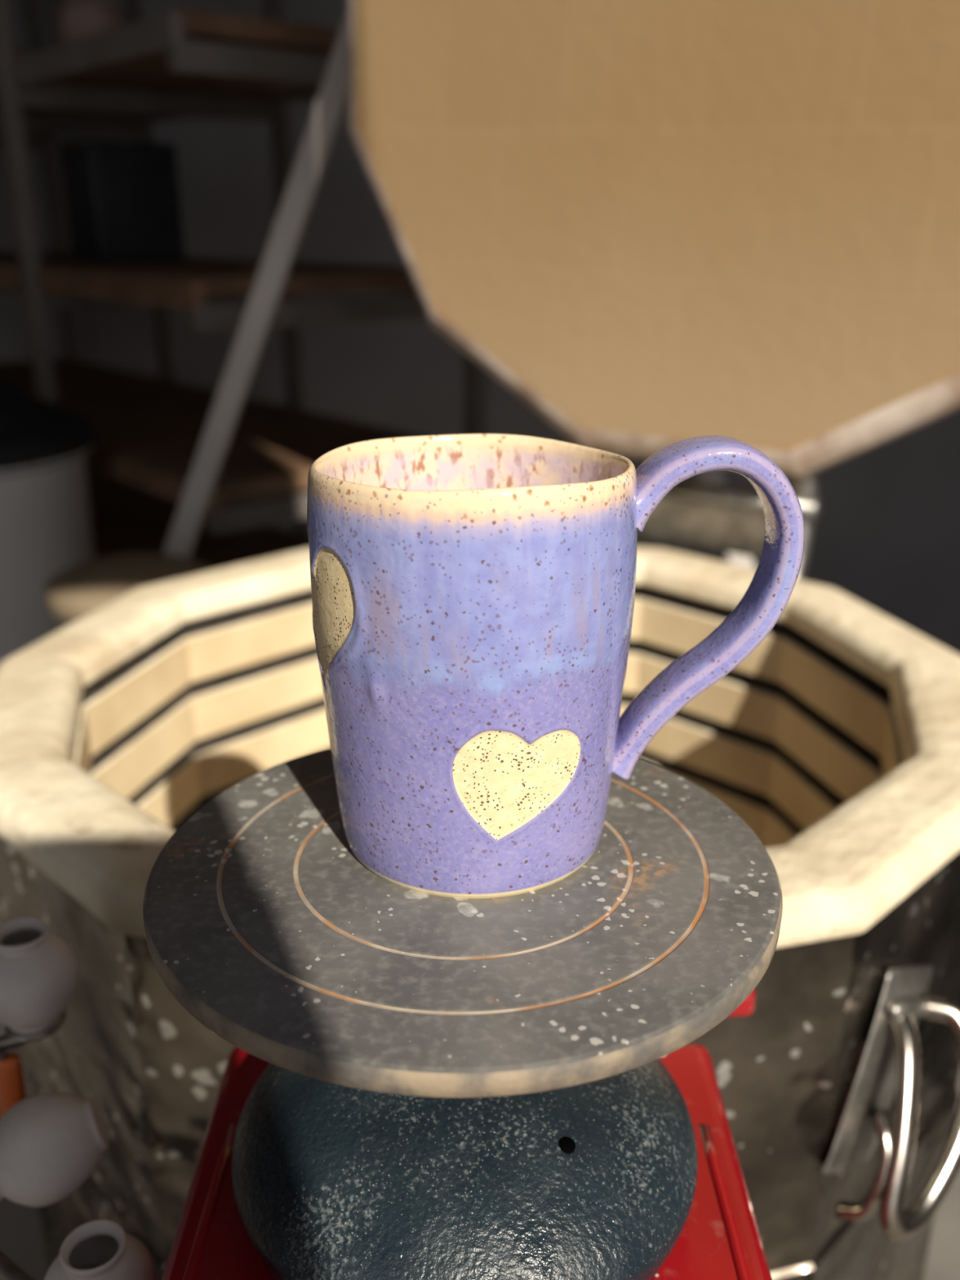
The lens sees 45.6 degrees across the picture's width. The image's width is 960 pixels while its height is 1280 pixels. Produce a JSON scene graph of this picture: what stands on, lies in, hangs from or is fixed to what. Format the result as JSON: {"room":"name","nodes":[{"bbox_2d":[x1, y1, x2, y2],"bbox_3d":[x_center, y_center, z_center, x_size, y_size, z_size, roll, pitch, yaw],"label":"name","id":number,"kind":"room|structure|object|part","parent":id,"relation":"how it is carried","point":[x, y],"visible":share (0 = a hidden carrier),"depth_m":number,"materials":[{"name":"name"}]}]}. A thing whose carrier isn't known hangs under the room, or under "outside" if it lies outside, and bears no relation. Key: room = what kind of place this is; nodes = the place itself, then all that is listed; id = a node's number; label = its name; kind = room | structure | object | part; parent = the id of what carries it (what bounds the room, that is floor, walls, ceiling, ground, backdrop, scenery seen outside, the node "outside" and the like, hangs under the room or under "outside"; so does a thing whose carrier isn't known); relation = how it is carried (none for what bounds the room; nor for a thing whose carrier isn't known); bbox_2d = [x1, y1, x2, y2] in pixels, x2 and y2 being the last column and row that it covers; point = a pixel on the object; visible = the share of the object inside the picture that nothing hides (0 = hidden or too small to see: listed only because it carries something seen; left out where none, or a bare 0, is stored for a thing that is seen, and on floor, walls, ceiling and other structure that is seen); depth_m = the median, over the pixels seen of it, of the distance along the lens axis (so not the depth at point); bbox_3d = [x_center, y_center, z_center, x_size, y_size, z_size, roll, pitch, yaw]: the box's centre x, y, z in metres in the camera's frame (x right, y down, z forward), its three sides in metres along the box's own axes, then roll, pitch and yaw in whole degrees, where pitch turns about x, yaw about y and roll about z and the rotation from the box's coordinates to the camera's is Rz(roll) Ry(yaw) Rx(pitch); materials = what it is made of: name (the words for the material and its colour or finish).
{"room":"art studio","nodes":[
{"label":"art studio","id":0,"kind":"room"},
{"bbox_2d":[142,747,782,1279],"bbox_3d":[-0.004,0.115,0.338,0.172,0.115,0.172,0,20,0],"label":"wheel","id":1,"kind":"object","parent":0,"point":[450,1088],"visible":0.93,"depth_m":0.30,"materials":[{"name":"metal"}]},
{"bbox_2d":[306,433,804,898],"bbox_3d":[0.020,0.002,0.313,0.131,0.113,0.087,0,20,0],"label":"ceramic mug","id":2,"kind":"object","parent":1,"relation":"on","point":[473,594],"visible":1,"depth_m":0.28,"materials":[{"name":"ceramic"}]},
{"bbox_3d":[0.059,-0.008,0.313,0.052,0.095,0.025,-1,20,-3],"label":"mug handle","id":3,"kind":"part","parent":2,"relation":"part of","materials":[{"name":"ceramic"}]},
{"bbox_2d":[0,0,959,654],"bbox_3d":[0.100,-1.449,2.506,3.900,3.200,0.100,0,20,0],"label":"wall","id":4,"kind":"structure","parent":0,"point":[886,535],"depth_m":2.73,"materials":[{"name":"grey paint"}]},
{"bbox_2d":[0,1072,959,1279],"bbox_3d":[0.100,0.871,0.956,5.000,0.100,6.600,0,20,0],"label":"floor","id":5,"kind":"structure","parent":0,"point":[21,1236],"depth_m":1.31,"materials":[{"name":"concrete"}]},
{"bbox_2d":[0,1009,66,1279],"bbox_3d":[-0.210,0.504,0.545,0.209,0.870,0.180,0,20,0],"label":"stand","id":6,"kind":"object","parent":5,"relation":"on","point":[12,1088],"visible":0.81,"depth_m":0.42,"materials":[{"name":"metal"}]},
{"bbox_3d":[-0.194,0.149,0.422,0.062,0.014,0.006,-4,20,-11],"label":"arm","id":7,"kind":"part","parent":6,"relation":"part of","materials":[{"name":"metal"}]},
{"bbox_3d":[-0.170,0.210,0.397,0.135,0.015,0.006,14,24,33],"label":"arm","id":8,"kind":"part","parent":6,"relation":"part of","materials":[{"name":"metal"}]},
{"bbox_3d":[-0.166,0.142,0.426,0.022,0.002,0.022,0,20,0],"label":"arm plate","id":9,"kind":"part","parent":6,"relation":"part of","materials":[{"name":"metal"}]},
{"bbox_2d":[0,917,77,1033],"bbox_3d":[-0.166,0.123,0.419,0.034,0.038,0.034,0,20,0],"label":"vase","id":10,"kind":"object","parent":6,"relation":"on","point":[38,971],"visible":1,"depth_m":0.41,"materials":[{"name":"white ceramic"}]},
{"bbox_2d":[0,1092,108,1207],"bbox_3d":[-0.145,0.169,0.380,0.041,0.035,0.035,-6,21,-16],"label":"vase","id":11,"kind":"object","parent":6,"relation":"on","point":[51,1144],"visible":1,"depth_m":0.37,"materials":[{"name":"white ceramic"}]},
{"bbox_2d":[44,1219,157,1279],"bbox_3d":[-0.117,0.201,0.352,0.034,0.038,0.034,0,20,0],"label":"vase","id":12,"kind":"object","parent":6,"relation":"on","point":[100,1249],"visible":1,"depth_m":0.35,"materials":[{"name":"white ceramic"}]},
{"bbox_2d":[0,375,94,1034],"bbox_3d":[-0.660,0.101,1.559,0.338,0.935,0.338,0,20,0],"label":"plastic bin","id":13,"kind":"object","parent":5,"relation":"on","point":[46,526],"visible":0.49,"depth_m":1.39,"materials":[{"name":"grey plastic"}]},
{"bbox_2d":[44,551,214,630],"bbox_3d":[-0.345,0.290,1.260,0.164,0.785,0.164,0,20,0],"label":"stool","id":14,"kind":"object","parent":5,"relation":"on","point":[77,591],"visible":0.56,"depth_m":1.09,"materials":[{"name":"brown wood"}]},
{"bbox_2d":[0,0,487,569],"bbox_3d":[-0.623,-0.495,1.931,0.430,1.800,1.460,-16,25,-37],"label":"shelving unit","id":15,"kind":"object","parent":5,"relation":"on","point":[110,75],"visible":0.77,"depth_m":1.60,"materials":[{"name":"brown wood"}]},
{"bbox_2d":[13,37,26,57],"bbox_3d":[-0.832,-1.003,2.011,0.090,0.099,0.090,-16,25,-37],"label":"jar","id":16,"kind":"object","parent":15,"relation":"on","point":[19,51],"depth_m":1.99,"materials":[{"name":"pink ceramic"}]},
{"bbox_2d":[56,0,127,43],"bbox_3d":[-0.549,-0.865,1.620,0.097,0.107,0.097,-16,25,-37],"label":"jar","id":17,"kind":"object","parent":15,"relation":"on","point":[76,19],"depth_m":1.58,"materials":[{"name":"pink ceramic"}]},
{"bbox_3d":[-0.772,-0.811,1.683,0.014,0.032,1.450,-16,25,-37],"label":"shelf rail","id":18,"kind":"part","parent":15,"relation":"part of","materials":[{"name":"paint"}]},
{"bbox_3d":[-0.772,-0.567,1.772,0.014,0.032,1.450,-16,25,-37],"label":"shelf rail","id":19,"kind":"part","parent":15,"relation":"part of","materials":[{"name":"brown wood"}]},
{"bbox_3d":[-0.772,-0.350,1.850,0.014,0.032,1.450,-16,25,-37],"label":"shelf rail","id":20,"kind":"part","parent":15,"relation":"part of","materials":[{"name":"brown wood"}]},
{"bbox_3d":[-0.473,-0.897,1.918,0.014,0.032,1.450,-16,25,-37],"label":"shelf rail","id":21,"kind":"part","parent":15,"relation":"part of","materials":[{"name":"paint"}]},
{"bbox_3d":[-0.473,-0.436,2.086,0.014,0.032,1.450,-16,25,-37],"label":"shelf rail","id":22,"kind":"part","parent":15,"relation":"part of","materials":[{"name":"brown wood"}]},
{"bbox_3d":[-0.473,-0.229,2.161,0.014,0.032,1.450,-16,25,-37],"label":"shelf rail","id":23,"kind":"part","parent":15,"relation":"part of","materials":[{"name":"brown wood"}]},
{"bbox_3d":[-0.473,-0.652,2.007,0.014,0.032,1.450,-16,25,-37],"label":"shelf rail","id":24,"kind":"part","parent":15,"relation":"part of","materials":[{"name":"brown wood"}]},
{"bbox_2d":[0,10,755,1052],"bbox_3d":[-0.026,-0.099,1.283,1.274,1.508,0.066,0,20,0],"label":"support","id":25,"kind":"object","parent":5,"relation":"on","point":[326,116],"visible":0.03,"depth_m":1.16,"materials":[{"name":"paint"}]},
{"bbox_3d":[-0.336,-0.092,1.265,0.026,1.628,0.026,22,19,-8],"label":"leg","id":26,"kind":"part","parent":25,"relation":"part of","materials":[{"name":"paint"}]},
{"bbox_3d":[0.290,-0.106,1.302,0.026,1.623,0.026,-21,19,8],"label":"leg","id":27,"kind":"part","parent":25,"relation":"part of","materials":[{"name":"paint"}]},
{"bbox_2d":[0,0,959,1279],"bbox_3d":[-0.031,0.096,0.668,0.713,1.674,0.912,12,23,29],"label":"kiln","id":28,"kind":"object","parent":5,"relation":"on","point":[657,224],"visible":0.73,"depth_m":0.79,"materials":[{"name":"brick"}]},
{"bbox_3d":[0.182,-0.477,0.818,0.699,0.699,0.066,13,22,33],"label":"kiln lid","id":29,"kind":"part","parent":28,"relation":"part of","materials":[{"name":"brick"}]},
{"bbox_3d":[0.182,-0.103,0.954,0.170,0.050,0.012,13,24,33],"label":"hinge plate","id":30,"kind":"part","parent":28,"relation":"part of","materials":[{"name":"metal"}]},
{"bbox_3d":[0.182,-0.121,0.948,0.200,0.018,0.018,13,24,33],"label":"hinge rod","id":31,"kind":"part","parent":28,"relation":"part of","materials":[{"name":"metal"}]},
{"bbox_3d":[0.241,-0.062,0.901,0.022,0.384,0.075,13,24,33],"label":"hinge arm","id":32,"kind":"part","parent":28,"relation":"part of","materials":[{"name":"metal"}]},
{"bbox_3d":[0.182,0.194,0.519,0.007,0.095,0.056,19,1,42],"label":"latch plate","id":33,"kind":"part","parent":28,"relation":"part of","materials":[{"name":"metal"}]},
{"bbox_3d":[0.194,0.210,0.507,0.038,0.100,0.063,19,1,42],"label":"latch lever","id":34,"kind":"part","parent":28,"relation":"part of","materials":[{"name":"metal"}]}
]}

